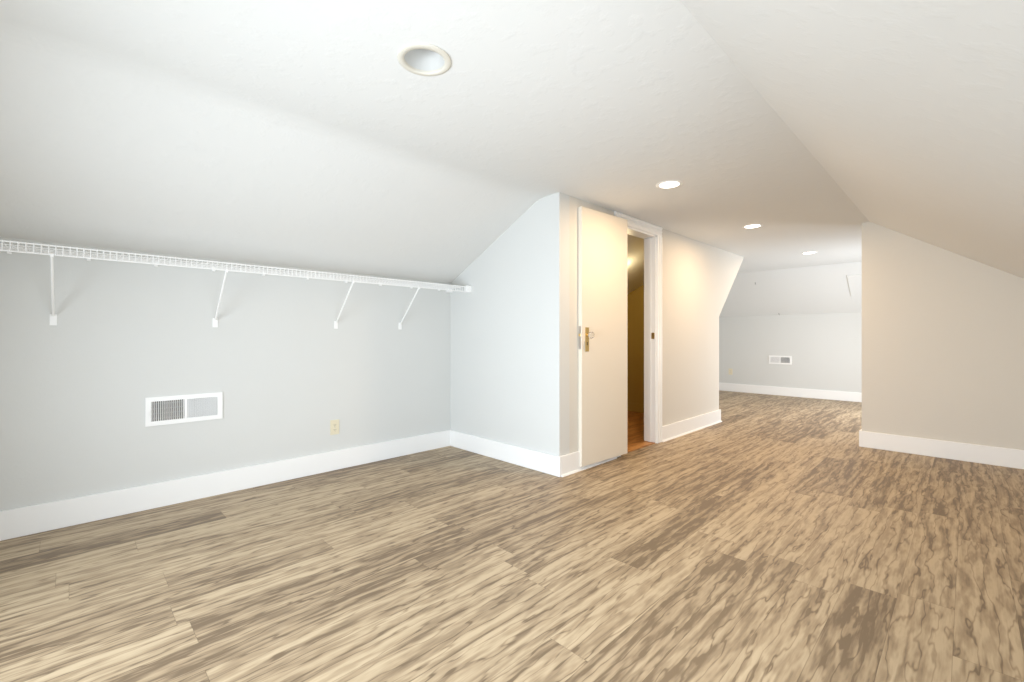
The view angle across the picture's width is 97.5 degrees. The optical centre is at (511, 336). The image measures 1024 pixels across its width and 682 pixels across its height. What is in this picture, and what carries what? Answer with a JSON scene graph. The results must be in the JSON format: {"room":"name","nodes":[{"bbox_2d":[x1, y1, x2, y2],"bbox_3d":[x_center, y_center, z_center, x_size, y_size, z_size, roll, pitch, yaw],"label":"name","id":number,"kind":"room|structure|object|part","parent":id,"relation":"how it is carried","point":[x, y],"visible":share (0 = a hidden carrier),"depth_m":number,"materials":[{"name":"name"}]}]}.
{"room":"attic room","nodes":[
{"label":"attic room","id":0,"kind":"room"},
{"bbox_2d":[0,237,450,510],"bbox_3d":[-1.880,0.270,3.146,3.740,1.560,0.120,0,0,-45],"label":"wall","id":1,"kind":"structure","parent":0,"point":[284,367],"depth_m":2.89,"materials":[{"name":"white paint"}]},
{"bbox_2d":[145,392,221,426],"bbox_3d":[-2.075,0.460,2.859,0.400,0.175,0.015,0,0,-45],"label":"air vent","id":2,"kind":"object","parent":1,"relation":"in","point":[166,410],"visible":1,"depth_m":2.85,"materials":[{"name":"white metal"}]},
{"bbox_2d":[0,430,447,540],"bbox_3d":[-1.863,0.975,3.064,3.590,0.150,0.021,0,0,-45],"label":"baseboard","id":3,"kind":"structure","parent":1,"relation":"attached to","point":[28,520],"depth_m":2.87,"materials":[{"name":"white wood"}]},
{"bbox_2d":[0,240,470,328],"bbox_3d":[-1.760,-0.261,2.960,3.590,0.402,0.313,0,0,-45],"label":"wire closet shelf","id":4,"kind":"object","parent":1,"relation":"attached to","point":[263,272],"visible":1,"depth_m":2.79,"materials":[{"name":"white metal"}]},
{"bbox_2d":[330,419,338,434],"bbox_3d":[-1.394,0.715,3.536,0.070,0.115,0.007,0,0,-45],"label":"electrical outlet","id":5,"kind":"object","parent":1,"relation":"attached to","point":[334,427],"visible":1,"depth_m":3.53,"materials":[{"name":"beige plastic"}]},
{"bbox_2d":[0,13,643,294],"bbox_3d":[-0.352,-0.825,3.704,6.700,0.630,1.232,0,0,-45],"label":"ceiling","id":6,"kind":"structure","parent":0,"point":[101,147],"depth_m":2.40,"materials":[{"name":"white paint"}]},
{"bbox_2d":[0,0,868,269],"bbox_3d":[1.524,-1.110,3.553,9.160,0.060,1.620,0,0,-45],"label":"ceiling","id":7,"kind":"structure","parent":0,"point":[625,107],"depth_m":1.99,"materials":[{"name":"white paint"}]},
{"bbox_2d":[397,43,450,75],"bbox_3d":[-0.341,-1.146,1.756,0.208,0.148,0.208,0,0,-45],"label":"recessed light","id":8,"kind":"object","parent":7,"relation":"attached to","point":[423,59],"visible":0.67,"depth_m":1.81,"materials":[{"name":"grey metal"}]},
{"bbox_2d":[656,180,682,188],"bbox_3d":[1.118,-1.078,3.196,0.184,0.004,0.184,0,0,-45],"label":"recessed light","id":9,"kind":"object","parent":7,"relation":"in","point":[668,184],"visible":1,"depth_m":3.19,"materials":[{"name":"white"}]},
{"bbox_2d":[742,224,762,228],"bbox_3d":[2.357,-1.078,4.403,0.184,0.004,0.184,0,0,-45],"label":"recessed light","id":10,"kind":"object","parent":7,"relation":"in","point":[752,226],"visible":1,"depth_m":4.41,"materials":[{"name":"white"}]},
{"bbox_2d":[801,251,816,253],"bbox_3d":[3.845,-1.078,5.814,0.184,0.004,0.184,0,0,-45],"label":"recessed light","id":11,"kind":"object","parent":7,"relation":"in","point":[812,252],"visible":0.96,"depth_m":5.78,"materials":[{"name":"white"}]},
{"bbox_2d":[451,192,568,455],"bbox_3d":[-0.075,-0.015,3.893,0.120,2.130,1.350,0,0,-45],"label":"wall","id":12,"kind":"structure","parent":0,"point":[510,348],"depth_m":3.68,"materials":[{"name":"white paint"}]},
{"bbox_2d":[448,430,563,476],"bbox_3d":[-0.108,0.975,3.828,0.023,0.150,1.338,0,0,-45],"label":"baseboard","id":13,"kind":"structure","parent":12,"relation":"attached to","point":[550,464],"depth_m":3.73,"materials":[{"name":"white wood"}]},
{"bbox_2d":[0,390,1023,681],"bbox_3d":[1.795,1.085,3.877,10.200,0.089,4.200,0,0,-45],"label":"floor","id":14,"kind":"structure","parent":0,"point":[764,538],"depth_m":2.00,"materials":[{"name":"laminate"}]},
{"bbox_2d":[627,403,643,412],"bbox_3d":[0.938,0.987,4.974,2.840,0.114,1.226,0,0,-45],"label":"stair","id":15,"kind":"structure","parent":14,"relation":"on","point":[634,407],"depth_m":6.20,"materials":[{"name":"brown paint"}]},
{"bbox_2d":[627,285,643,403],"bbox_3d":[1.990,-0.015,6.014,0.120,2.130,1.230,0,0,-45],"label":"wall","id":16,"kind":"structure","parent":0,"point":[635,346],"depth_m":6.21,"materials":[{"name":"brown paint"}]},
{"bbox_2d":[569,196,743,453],"bbox_3d":[1.766,-0.015,4.846,3.840,2.130,0.120,0,0,-45],"label":"wall","id":17,"kind":"structure","parent":0,"point":[698,278],"depth_m":4.86,"materials":[{"name":"grey paint"}]},
{"bbox_2d":[614,211,662,456],"bbox_3d":[1.190,-0.015,4.177,0.840,2.130,0.022,0,0,-45],"label":"door frame","id":18,"kind":"structure","parent":17,"relation":"attached to","point":[638,224],"depth_m":4.41,"materials":[{"name":"white wood"}]},
{"bbox_2d":[627,226,655,442],"bbox_3d":[1.140,0.030,4.228,0.660,2.040,0.124,0,0,-45],"label":"lining","id":19,"kind":"object","parent":17,"relation":"attached to","point":[649,342],"visible":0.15,"depth_m":4.43,"materials":[{"name":"white wood"}]},
{"bbox_2d":[578,206,626,466],"bbox_3d":[0.763,0.003,3.723,0.620,2.035,0.035,0,0,-42],"label":"door","id":20,"kind":"structure","parent":19,"relation":"attached to","point":[602,316],"depth_m":3.68,"materials":[{"name":"beige paint"}]},
{"bbox_2d":[579,326,594,351],"bbox_3d":[0.564,0.020,3.545,0.102,0.200,0.160,0,0,-42],"label":"door handle","id":21,"kind":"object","parent":20,"relation":"attached to","point":[591,334],"depth_m":3.53,"materials":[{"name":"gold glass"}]},
{"bbox_3d":[0.550,0.020,3.560,0.101,0.200,0.119,0,0,-42],"label":"door hardware","id":22,"kind":"part","parent":21,"relation":"part of","materials":[{"name":"gold metal"}]},
{"bbox_2d":[561,409,721,476],"bbox_3d":[1.460,0.975,4.457,3.098,0.150,0.062,0,0,-45],"label":"baseboard","id":23,"kind":"structure","parent":17,"relation":"attached to","point":[680,428],"depth_m":4.66,"materials":[{"name":"white wood"}]},
{"bbox_2d":[738,261,767,272],"bbox_3d":[2.909,-0.693,6.920,2.459,0.895,1.230,0,0,-45],"label":"ceiling","id":24,"kind":"structure","parent":0,"point":[745,267],"depth_m":7.16,"materials":[{"name":"white paint"}]},
{"bbox_2d":[719,312,861,392],"bbox_3d":[5.398,0.335,7.429,0.120,1.430,4.240,0,0,-45],"label":"wall","id":25,"kind":"structure","parent":0,"point":[824,351],"depth_m":7.82,"materials":[{"name":"white paint"}]},
{"bbox_2d":[769,355,791,364],"bbox_3d":[4.760,0.420,7.980,0.015,0.150,0.360,0,0,-45],"label":"air vent","id":26,"kind":"object","parent":25,"relation":"in","point":[780,359],"visible":1,"depth_m":7.97,"materials":[{"name":"white metal"}]},
{"bbox_2d":[719,383,861,401],"bbox_3d":[5.349,0.975,7.381,0.018,0.150,4.000,0,0,-45],"label":"baseboard","id":27,"kind":"structure","parent":25,"relation":"attached to","point":[794,392],"depth_m":7.81,"materials":[{"name":"white"}]},
{"bbox_2d":[719,262,861,316],"bbox_3d":[4.988,-0.760,7.161,0.840,0.760,4.047,0,0,-45],"label":"ceiling","id":28,"kind":"structure","parent":0,"point":[822,289],"depth_m":7.45,"materials":[{"name":"white paint"}]},
{"bbox_2d":[847,274,861,295],"bbox_3d":[5.336,-0.773,6.723,0.340,0.294,0.480,0,0,-45],"label":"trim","id":29,"kind":"structure","parent":28,"relation":"attached to","point":[855,284],"depth_m":6.82,"materials":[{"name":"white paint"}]},
{"bbox_2d":[680,0,1023,278],"bbox_3d":[2.795,-0.736,2.862,10.000,0.808,1.150,0,0,-45],"label":"ceiling","id":30,"kind":"structure","parent":0,"point":[905,117],"depth_m":1.50,"materials":[{"name":"white paint"}]},
{"bbox_2d":[862,222,1023,449],"bbox_3d":[3.800,-0.015,3.894,0.120,2.130,1.210,0,0,-45],"label":"wall","id":31,"kind":"structure","parent":0,"point":[943,344],"depth_m":3.90,"materials":[{"name":"grey paint"}]},
{"bbox_2d":[859,429,1023,468],"bbox_3d":[3.731,0.975,3.867,0.023,0.150,1.188,0,0,-45],"label":"baseboard","id":32,"kind":"structure","parent":31,"relation":"attached to","point":[991,455],"depth_m":3.86,"materials":[{"name":"white wood"}]}
]}

